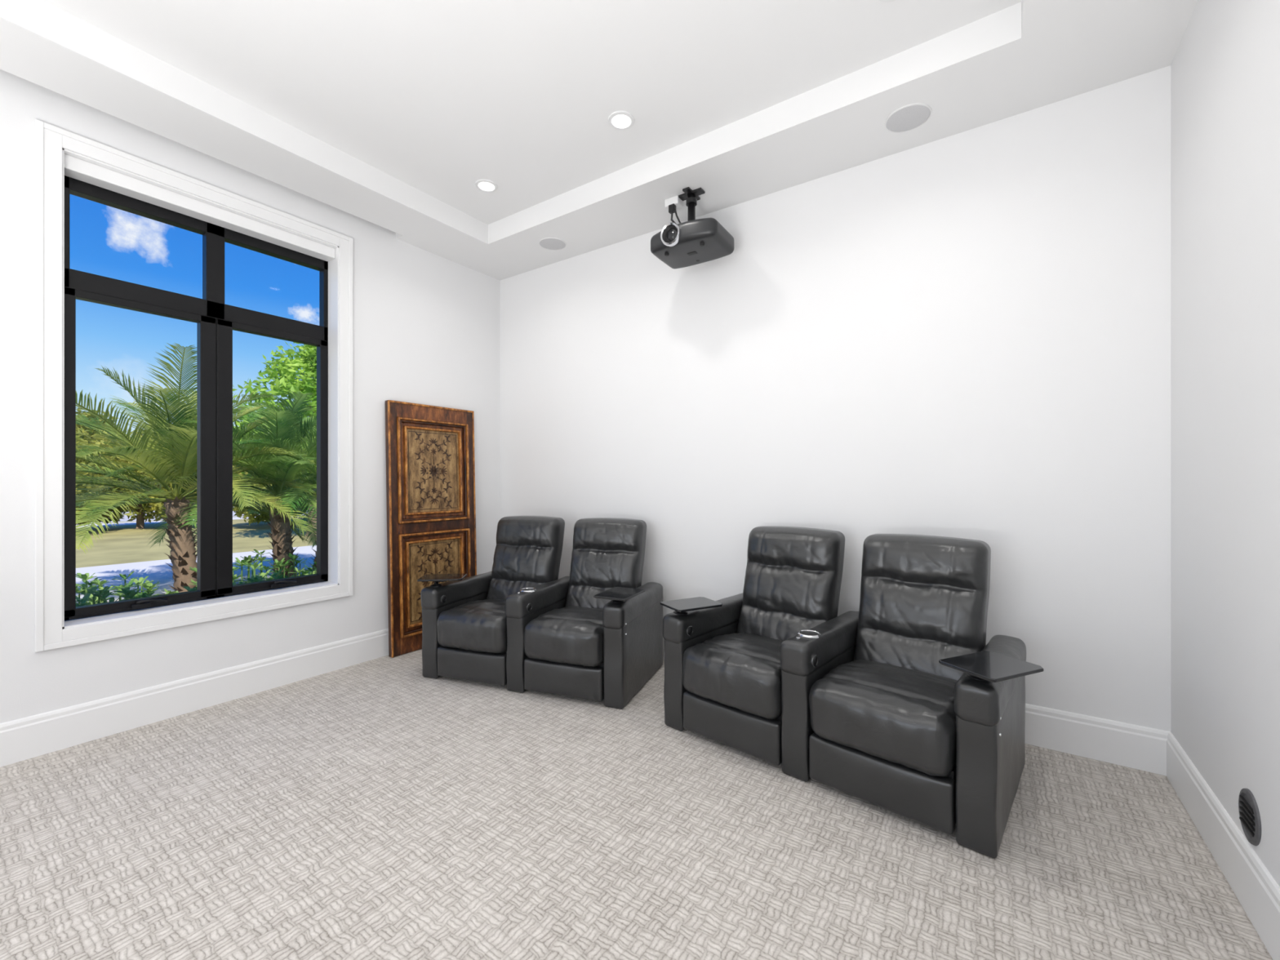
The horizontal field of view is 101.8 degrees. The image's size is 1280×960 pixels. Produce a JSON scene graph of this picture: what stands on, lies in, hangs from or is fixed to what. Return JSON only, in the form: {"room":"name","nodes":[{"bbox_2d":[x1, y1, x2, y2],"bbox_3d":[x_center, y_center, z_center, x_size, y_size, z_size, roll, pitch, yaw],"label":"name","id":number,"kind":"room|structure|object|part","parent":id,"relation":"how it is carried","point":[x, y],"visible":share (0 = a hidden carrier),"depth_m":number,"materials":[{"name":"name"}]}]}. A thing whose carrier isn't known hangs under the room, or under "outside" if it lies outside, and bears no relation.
{"room":"home theater","nodes":[
{"label":"home theater","id":0,"kind":"room"},
{"bbox_2d":[0,69,500,723],"bbox_3d":[-3.300,-0.400,2.269,0.250,3.500,7.130,0,0,34],"label":"wall","id":1,"kind":"structure","parent":0,"point":[426,325],"depth_m":3.35,"materials":[{"name":"paint"}]},
{"bbox_2d":[34,119,352,652],"bbox_3d":[-2.525,-0.460,3.164,0.022,2.600,1.518,0,0,34],"label":"window frame","id":2,"kind":"structure","parent":1,"relation":"attached to","point":[54,142],"depth_m":2.61,"materials":[{"name":"paint"}]},
{"bbox_2d":[0,628,388,767],"bbox_3d":[-3.189,1.250,2.194,0.018,0.200,6.630,0,0,34],"label":"baseboard","id":3,"kind":"structure","parent":1,"relation":"attached to","point":[23,739],"depth_m":2.95,"materials":[{"name":"paint"}]},
{"bbox_2d":[64,175,328,621],"bbox_3d":[-2.678,-0.428,3.270,0.070,2.333,1.324,0,0,34],"label":"frame","id":4,"kind":"object","parent":1,"relation":"attached to","point":[212,304],"visible":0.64,"depth_m":3.21,"materials":[{"name":"black metal"}]},
{"bbox_2d":[64,153,334,261],"bbox_3d":[-2.602,-1.626,3.217,0.105,0.072,1.318,0,0,34],"label":"shade cassette","id":5,"kind":"object","parent":1,"relation":"attached to","point":[76,168],"visible":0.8,"depth_m":3.06,"materials":[{"name":"paint"}]},
{"bbox_2d":[62,148,338,629],"bbox_3d":[-2.590,-0.460,3.209,0.144,2.422,1.340,0,0,34],"label":"lining","id":6,"kind":"object","parent":1,"relation":"attached to","point":[333,264],"visible":0.64,"depth_m":3.56,"materials":[{"name":"paint"}]},
{"bbox_2d":[64,286,327,617],"bbox_3d":[-2.651,-0.144,3.255,0.102,1.732,1.300,0,0,34],"label":"window","id":7,"kind":"structure","parent":6,"relation":"attached to","point":[140,604],"depth_m":3.22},
{"bbox_3d":[-2.852,-0.145,2.995,0.063,1.730,0.644,0,0,34],"label":"sash","id":8,"kind":"part","parent":7,"relation":"part of","materials":[{"name":"black metal"}]},
{"bbox_3d":[-2.794,0.692,2.979,0.034,0.029,0.131,0,0,44],"label":"handle","id":9,"kind":"part","parent":7,"relation":"part of","materials":[{"name":"black metal"}]},
{"bbox_3d":[-2.484,-0.145,3.534,0.063,1.730,0.650,0,0,34],"label":"sash","id":10,"kind":"part","parent":7,"relation":"part of","materials":[{"name":"black metal"}]},
{"bbox_3d":[-2.411,0.692,3.541,0.034,0.029,0.131,0,0,44],"label":"handle","id":11,"kind":"part","parent":7,"relation":"part of","materials":[{"name":"black metal"}]},
{"bbox_2d":[396,417,470,524],"bbox_3d":[-1.693,-0.075,4.290,0.048,0.825,0.646,-2,-1,34],"label":"trim","id":12,"kind":"structure","parent":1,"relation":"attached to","point":[398,428],"depth_m":4.15,"materials":[{"name":"brown wood"}]},
{"bbox_2d":[398,528,471,638],"bbox_3d":[-1.672,0.820,4.276,0.048,0.795,0.646,-2,-1,34],"label":"trim","id":13,"kind":"structure","parent":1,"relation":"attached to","point":[400,536],"depth_m":4.01,"materials":[{"name":"brown wood"}]},
{"bbox_2d":[538,237,566,250],"bbox_3d":[-0.700,-1.890,4.170,0.220,0.009,0.220,0,0,34],"label":"ceiling speaker","id":14,"kind":"object","parent":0,"point":[549,243],"depth_m":4.15},
{"bbox_2d":[0,0,1198,279],"bbox_3d":[-1.319,-2.047,0.918,5.045,0.305,7.130,0,0,34],"label":"ceiling","id":15,"kind":"structure","parent":0,"point":[388,114],"depth_m":2.62,"materials":[{"name":"paint"}]},
{"bbox_2d":[475,178,497,192],"bbox_3d":[-1.068,-2.045,3.617,0.150,0.010,0.150,0,0,34],"label":"recessed light","id":16,"kind":"object","parent":15,"relation":"in","point":[483,184],"visible":1,"depth_m":3.62,"materials":[{"name":"white plastic"}]},
{"bbox_2d":[608,110,634,129],"bbox_3d":[-0.106,-2.045,2.961,0.150,0.010,0.150,0,0,34],"label":"recessed light","id":17,"kind":"object","parent":15,"relation":"in","point":[619,120],"visible":1,"depth_m":2.96,"materials":[{"name":"white plastic"}]},
{"bbox_2d":[650,186,733,268],"bbox_3d":[0.327,-1.686,3.417,0.490,0.417,0.376,0,0,34],"label":"ceiling projector","id":18,"kind":"object","parent":15,"relation":"hanging from","point":[692,242],"depth_m":3.37,"materials":[{"name":"black plastic"}]},
{"bbox_2d":[879,0,896,2],"bbox_3d":[1.055,-2.045,2.150,0.150,0.010,0.150,0,0,34],"label":"recessed light","id":19,"kind":"object","parent":15,"relation":"in","point":[883,1],"visible":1,"depth_m":2.22,"materials":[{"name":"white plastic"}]},
{"bbox_2d":[884,102,932,133],"bbox_3d":[1.403,-1.890,2.723,0.220,0.009,0.220,0,0,34],"label":"ceiling speaker","id":20,"kind":"object","parent":15,"relation":"in","point":[908,117],"depth_m":2.71},
{"bbox_2d":[0,648,1272,959],"bbox_3d":[-1.319,1.400,0.918,5.045,0.100,7.130,0,0,34],"label":"floor","id":21,"kind":"structure","parent":0,"point":[379,808],"depth_m":1.91,"materials":[{"name":"carpet"}]},
{"bbox_2d":[417,515,662,708],"bbox_3d":[-0.656,0.816,3.649,1.661,1.059,0.972,0,0,20],"label":"loveseat","id":22,"kind":"object","parent":21,"relation":"on","point":[593,633],"visible":1,"depth_m":3.44,"materials":[{"name":"black leather"}]},
{"bbox_3d":[-1.298,1.095,3.895,0.130,0.500,0.792,0,0,20],"label":"arm","id":23,"kind":"part","parent":22,"relation":"part of","materials":[{"name":"black leather"}]},
{"bbox_2d":[436,599,506,653],"bbox_3d":[-1.020,0.993,3.667,0.550,0.267,0.675,0,0,20],"label":"seat cushion","id":24,"kind":"object","parent":22,"relation":"on","point":[464,626],"depth_m":3.39,"materials":[{"name":"black leather"}]},
{"bbox_3d":[-1.109,1.222,3.428,0.536,0.195,0.071,0,0,20],"label":"footrest panel","id":25,"kind":"part","parent":22,"relation":"part of","materials":[{"name":"black leather"}]},
{"bbox_3d":[-0.891,0.632,4.022,0.549,0.692,0.349,0,0,20],"label":"backrest","id":26,"kind":"part","parent":22,"relation":"part of","materials":[{"name":"black leather"}]},
{"bbox_3d":[-0.662,1.095,3.662,0.130,0.500,0.792,0,0,20],"label":"arm","id":27,"kind":"part","parent":22,"relation":"part of","materials":[{"name":"black leather"}]},
{"bbox_2d":[524,606,603,666],"bbox_3d":[-0.384,0.992,3.436,0.552,0.265,0.673,0,0,20],"label":"seat cushion","id":28,"kind":"object","parent":22,"relation":"on","point":[554,636],"depth_m":3.16,"materials":[{"name":"black leather"}]},
{"bbox_3d":[-0.472,1.222,3.195,0.536,0.195,0.071,0,0,20],"label":"footrest panel","id":29,"kind":"part","parent":22,"relation":"part of","materials":[{"name":"black leather"}]},
{"bbox_3d":[-0.254,0.632,3.791,0.549,0.692,0.345,0,0,20],"label":"backrest","id":30,"kind":"part","parent":22,"relation":"part of","materials":[{"name":"black leather"}]},
{"bbox_3d":[-0.026,1.095,3.430,0.130,0.500,0.792,0,0,20],"label":"arm","id":31,"kind":"part","parent":22,"relation":"part of","materials":[{"name":"black leather"}]},
{"bbox_2d":[660,525,1043,857],"bbox_3d":[0.986,0.816,2.584,1.672,1.059,0.966,0,0,42],"label":"loveseat","id":32,"kind":"object","parent":21,"relation":"on","point":[900,704],"visible":1,"depth_m":2.41,"materials":[{"name":"black leather"}]},
{"bbox_2d":[660,596,722,614],"bbox_3d":[0.279,0.703,2.836,0.290,0.066,0.214,0,0,-28],"label":"tray","id":33,"kind":"object","parent":32,"relation":"on","point":[699,605],"depth_m":2.83,"materials":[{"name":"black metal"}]},
{"bbox_3d":[0.455,1.095,3.120,0.130,0.500,0.842,0,0,42],"label":"arm","id":34,"kind":"part","parent":32,"relation":"part of","materials":[{"name":"black leather"}]},
{"bbox_3d":[0.446,1.222,2.590,0.556,0.195,0.072,0,0,42],"label":"footrest panel","id":35,"kind":"part","parent":32,"relation":"part of","materials":[{"name":"black leather"}]},
{"bbox_2d":[682,632,783,719],"bbox_3d":[0.617,0.992,2.780,0.570,0.265,0.676,0,0,42],"label":"seat cushion","id":36,"kind":"object","parent":32,"relation":"on","point":[741,674],"depth_m":2.56,"materials":[{"name":"black leather"}]},
{"bbox_3d":[0.871,0.632,3.061,0.570,0.692,0.347,0,0,42],"label":"backrest","id":37,"kind":"part","parent":32,"relation":"part of","materials":[{"name":"black leather"}]},
{"bbox_3d":[0.972,1.095,2.653,0.131,0.500,0.842,0,0,42],"label":"arm","id":38,"kind":"part","parent":32,"relation":"part of","materials":[{"name":"black leather"}]},
{"bbox_3d":[0.963,1.222,2.123,0.556,0.195,0.072,0,0,42],"label":"footrest panel","id":39,"kind":"part","parent":32,"relation":"part of","materials":[{"name":"black leather"}]},
{"bbox_2d":[808,659,956,777],"bbox_3d":[1.135,0.993,2.313,0.572,0.267,0.675,0,0,42],"label":"seat cushion","id":40,"kind":"object","parent":32,"relation":"on","point":[897,715],"depth_m":2.11,"materials":[{"name":"black leather"}]},
{"bbox_3d":[1.388,0.632,2.593,0.570,0.692,0.347,0,0,42],"label":"backrest","id":41,"kind":"part","parent":32,"relation":"part of","materials":[{"name":"black leather"}]},
{"bbox_3d":[1.228,1.205,2.416,0.542,0.210,0.730,0,0,42],"label":"under frame","id":42,"kind":"part","parent":32,"relation":"part of","materials":[{"name":"black leather"}]},
{"bbox_3d":[1.490,1.095,2.185,0.130,0.500,0.842,0,0,42],"label":"arm","id":43,"kind":"part","parent":32,"relation":"part of","materials":[{"name":"black leather"}]},
{"bbox_2d":[938,650,1043,682],"bbox_3d":[1.277,0.703,1.897,0.316,0.066,0.338,0,0,34],"label":"tray","id":44,"kind":"object","parent":32,"relation":"on","point":[985,666],"depth_m":1.88,"materials":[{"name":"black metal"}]},
{"bbox_3d":[-1.708,0.369,4.300,0.022,1.940,0.770,-2,-1,34],"label":"backing","id":45,"kind":"object","parent":21,"relation":"on","visible":0},
{"bbox_2d":[400,633,422,654],"bbox_3d":[-1.677,1.283,4.279,0.045,0.130,0.646,-2,-1,34],"label":"rail","id":46,"kind":"object","parent":45,"relation":"attached to","point":[411,643],"visible":0.25,"depth_m":4.07,"materials":[{"name":"brown wood"}]},
{"bbox_2d":[385,400,475,657],"bbox_3d":[-1.695,0.368,4.292,0.053,1.960,0.790,-2,-1,34],"label":"door","id":47,"kind":"structure","parent":45,"relation":"attached to","point":[406,410],"depth_m":4.21,"materials":[{"name":"brown wood"}]},
{"bbox_2d":[387,401,394,657],"bbox_3d":[-1.900,0.368,3.962,0.018,1.960,0.014,-2,-1,34],"label":"bead","id":48,"kind":"object","parent":47,"relation":"attached to","point":[388,402],"visible":1,"depth_m":3.96,"materials":[{"name":"brown wood"}]},
{"bbox_3d":[-1.900,0.368,3.997,0.046,1.960,0.072,-2,-1,34],"label":"stile","id":49,"kind":"part","parent":47,"relation":"part of","materials":[{"name":"brown wood"}]},
{"bbox_3d":[-1.720,-0.549,4.308,0.045,0.125,0.646,-2,-1,34],"label":"rail","id":50,"kind":"part","parent":47,"relation":"part of","materials":[{"name":"brown wood"}]},
{"bbox_2d":[408,431,457,510],"bbox_3d":[-1.705,-0.074,4.298,0.023,0.629,0.450,0,0,34],"label":"painted border","id":51,"kind":"object","parent":47,"relation":"attached to","point":[408,431],"visible":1,"depth_m":4.23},
{"bbox_3d":[-1.708,-0.074,4.301,0.010,0.669,0.490,-2,-1,34],"label":"painted panel","id":52,"kind":"part","parent":47,"relation":"part of","materials":[{"name":"paint"}]},
{"bbox_2d":[414,432,452,509],"bbox_3d":[-1.703,-0.074,4.297,0.001,0.621,0.345,-2,-1,34],"label":"floral ornament","id":53,"kind":"object","parent":47,"relation":"attached to","point":[433,470],"visible":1,"depth_m":4.29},
{"bbox_2d":[409,540,458,622],"bbox_3d":[-1.685,0.821,4.284,0.008,0.599,0.450,-2,-1,34],"label":"painted border","id":54,"kind":"object","parent":47,"relation":"attached to","point":[456,540],"visible":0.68,"depth_m":4.12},
{"bbox_2d":[416,541,453,620],"bbox_3d":[-1.682,0.820,4.283,0.001,0.597,0.346,-2,-1,34],"label":"floral ornament","id":55,"kind":"object","parent":47,"relation":"attached to","point":[435,561],"visible":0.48,"depth_m":4.27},
{"bbox_3d":[-1.688,0.821,4.287,0.010,0.639,0.490,-2,-1,34],"label":"painted panel","id":56,"kind":"part","parent":47,"relation":"part of","materials":[{"name":"paint"}]},
{"bbox_3d":[-1.496,0.368,4.590,0.046,1.960,0.072,-2,-1,34],"label":"stile","id":57,"kind":"part","parent":47,"relation":"part of","materials":[{"name":"brown wood"}]},
{"bbox_2d":[472,412,476,575],"bbox_3d":[-1.463,0.368,4.603,0.018,1.960,0.014,-2,-1,34],"label":"bead","id":58,"kind":"object","parent":47,"relation":"attached to","point":[473,412],"visible":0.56,"depth_m":4.60,"materials":[{"name":"brown wood"}]},
{"bbox_2d":[398,519,468,534],"bbox_3d":[-1.698,0.381,4.294,0.045,0.085,0.646,-2,-1,34],"label":"rail","id":59,"kind":"object","parent":45,"relation":"attached to","point":[436,526],"visible":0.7,"depth_m":4.25,"materials":[{"name":"brown wood"}]},
{"bbox_2d":[400,419,466,521],"bbox_3d":[-1.698,-0.074,4.294,0.034,0.793,0.614,-2,-1,34],"label":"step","id":60,"kind":"structure","parent":45,"relation":"attached to","point":[401,420],"depth_m":4.42,"materials":[{"name":"brown wood"}]},
{"bbox_2d":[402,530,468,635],"bbox_3d":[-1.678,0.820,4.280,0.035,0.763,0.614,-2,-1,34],"label":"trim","id":61,"kind":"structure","parent":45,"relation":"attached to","point":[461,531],"depth_m":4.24,"materials":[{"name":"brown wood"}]},
{"bbox_2d":[500,65,1170,731],"bbox_3d":[0.619,-0.400,3.760,4.545,3.500,0.250,0,0,34],"label":"wall","id":62,"kind":"structure","parent":0,"point":[965,335],"depth_m":2.97,"materials":[{"name":"paint"}]},
{"bbox_2d":[662,637,1170,776],"bbox_3d":[0.543,1.250,3.649,4.545,0.200,0.018,0,0,34],"label":"baseboard","id":63,"kind":"structure","parent":62,"relation":"attached to","point":[1141,748],"depth_m":2.50,"materials":[{"name":"paint"}]},
{"bbox_2d":[1170,0,1279,887],"bbox_3d":[0.661,-0.400,-0.433,0.250,3.500,7.130,0,0,34],"label":"wall","id":64,"kind":"structure","parent":0,"point":[1225,65],"depth_m":1.78,"materials":[{"name":"paint"}]},
{"bbox_2d":[1166,732,1279,959],"bbox_3d":[0.550,1.250,-0.357,0.018,0.200,6.630,0,0,34],"label":"baseboard","id":65,"kind":"structure","parent":64,"relation":"attached to","point":[1255,889],"depth_m":1.74,"materials":[{"name":"paint"}]},
{"bbox_2d":[1238,788,1262,845],"bbox_3d":[1.915,1.058,1.637,0.011,0.160,0.160,0,0,34],"label":"air vent","id":66,"kind":"object","parent":64,"relation":"attached to","point":[1249,813],"visible":1,"depth_m":1.62,"materials":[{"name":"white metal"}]},
{"label":"outside","id":67,"kind":"structure","parent":0,"visible":0},
{"bbox_2d":[75,545,316,603],"bbox_3d":[-8.715,1.570,5.945,3.700,0.260,120.000,0,0,34],"label":"driveway","id":68,"kind":"structure","parent":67,"point":[157,570],"depth_m":8.30,"materials":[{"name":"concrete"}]},
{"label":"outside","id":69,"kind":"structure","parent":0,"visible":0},
{"bbox_2d":[75,506,316,568],"bbox_3d":[-112.519,1.575,76.755,247.590,0.250,400.000,0,0,34],"label":"lawn","id":70,"kind":"structure","parent":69,"point":[126,544],"depth_m":12.07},
{"bbox_2d":[75,425,118,482],"bbox_3d":[-29.212,-1.175,24.268,5.166,5.272,8.057,0,0,34],"label":"tree","id":71,"kind":"object","parent":70,"relation":"on","point":[95,438],"visible":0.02,"depth_m":25.38,"materials":[{"name":"green plant"}]},
{"bbox_2d":[75,431,124,525],"bbox_3d":[-15.138,-0.072,13.200,2.480,3.058,3.867,0,0,-23],"label":"tree","id":72,"kind":"object","parent":70,"relation":"on","point":[78,460],"visible":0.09,"depth_m":13.79,"materials":[{"name":"green plant"}]},
{"bbox_2d":[75,407,131,444],"bbox_3d":[-30.796,-1.335,29.040,4.569,5.594,7.124,0,0,-1],"label":"tree","id":73,"kind":"object","parent":70,"relation":"on","point":[87,415],"visible":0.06,"depth_m":28.90,"materials":[{"name":"green plant"}]},
{"bbox_2d":[89,424,151,447],"bbox_3d":[-27.961,-1.037,30.493,5.187,4.996,8.089,0,0,4],"label":"tree","id":74,"kind":"object","parent":70,"relation":"on","point":[141,434],"visible":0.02,"depth_m":29.06,"materials":[{"name":"green plant"}]},
{"bbox_2d":[88,440,196,528],"bbox_3d":[-14.865,0.085,15.557,3.706,2.741,2.376,0,0,-2],"label":"tree","id":75,"kind":"object","parent":70,"relation":"on","point":[140,510],"visible":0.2,"depth_m":15.15,"materials":[{"name":"green plant"}]},
{"bbox_2d":[232,465,309,524],"bbox_3d":[-11.677,0.085,16.720,2.583,2.741,4.028,0,0,-15],"label":"tree","id":76,"kind":"object","parent":70,"relation":"on","point":[262,517],"visible":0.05,"depth_m":15.29,"materials":[{"name":"green plant"}]},
{"bbox_2d":[232,342,316,536],"bbox_3d":[-8.049,-1.185,13.992,3.033,5.299,5.338,0,0,34],"label":"shade tree","id":77,"kind":"object","parent":70,"relation":"on","point":[287,370],"visible":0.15,"depth_m":12.97,"materials":[{"name":"green plant"}]},
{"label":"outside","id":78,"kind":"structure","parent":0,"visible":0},
{"bbox_3d":[-3.634,1.575,6.110,4.490,0.250,18.000,0,0,34],"label":"planting bed","id":79,"kind":"object","parent":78,"visible":0},
{"bbox_2d":[75,342,316,592],"bbox_3d":[-5.886,-0.069,6.444,3.493,3.060,3.412,0,0,34],"label":"palm tree","id":80,"kind":"object","parent":79,"relation":"on","point":[174,441],"visible":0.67,"depth_m":6.22,"materials":[{"name":"green plant"}]},
{"bbox_2d":[75,549,316,606],"bbox_3d":[-4.247,1.151,5.565,2.326,0.585,6.190,0,0,34],"label":"hedge","id":81,"kind":"object","parent":79,"relation":"on","point":[93,596],"visible":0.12,"depth_m":5.45,"materials":[{"name":"green plant"}]},
{"bbox_2d":[101,391,316,577],"bbox_3d":[-4.912,0.089,7.487,3.104,2.762,4.032,0,0,45],"label":"palm tree","id":82,"kind":"object","parent":79,"relation":"on","point":[282,433],"visible":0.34,"depth_m":7.08,"materials":[{"name":"green plant"}]},
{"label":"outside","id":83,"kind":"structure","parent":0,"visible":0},
{"bbox_2d":[75,513,307,528],"bbox_3d":[-19.579,1.570,13.356,1.400,0.260,300.000,0,0,34],"label":"sidewalk","id":84,"kind":"structure","parent":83,"point":[233,517],"depth_m":17.15,"materials":[{"name":"concrete"}]},
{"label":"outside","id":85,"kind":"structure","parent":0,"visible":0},
{"bbox_2d":[76,510,244,524],"bbox_3d":[-24.783,1.575,16.906,10.000,0.250,300.000,0,0,34],"label":"street","id":86,"kind":"structure","parent":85,"point":[125,517],"depth_m":19.45,"materials":[{"name":"grey asphalt"}]}
]}

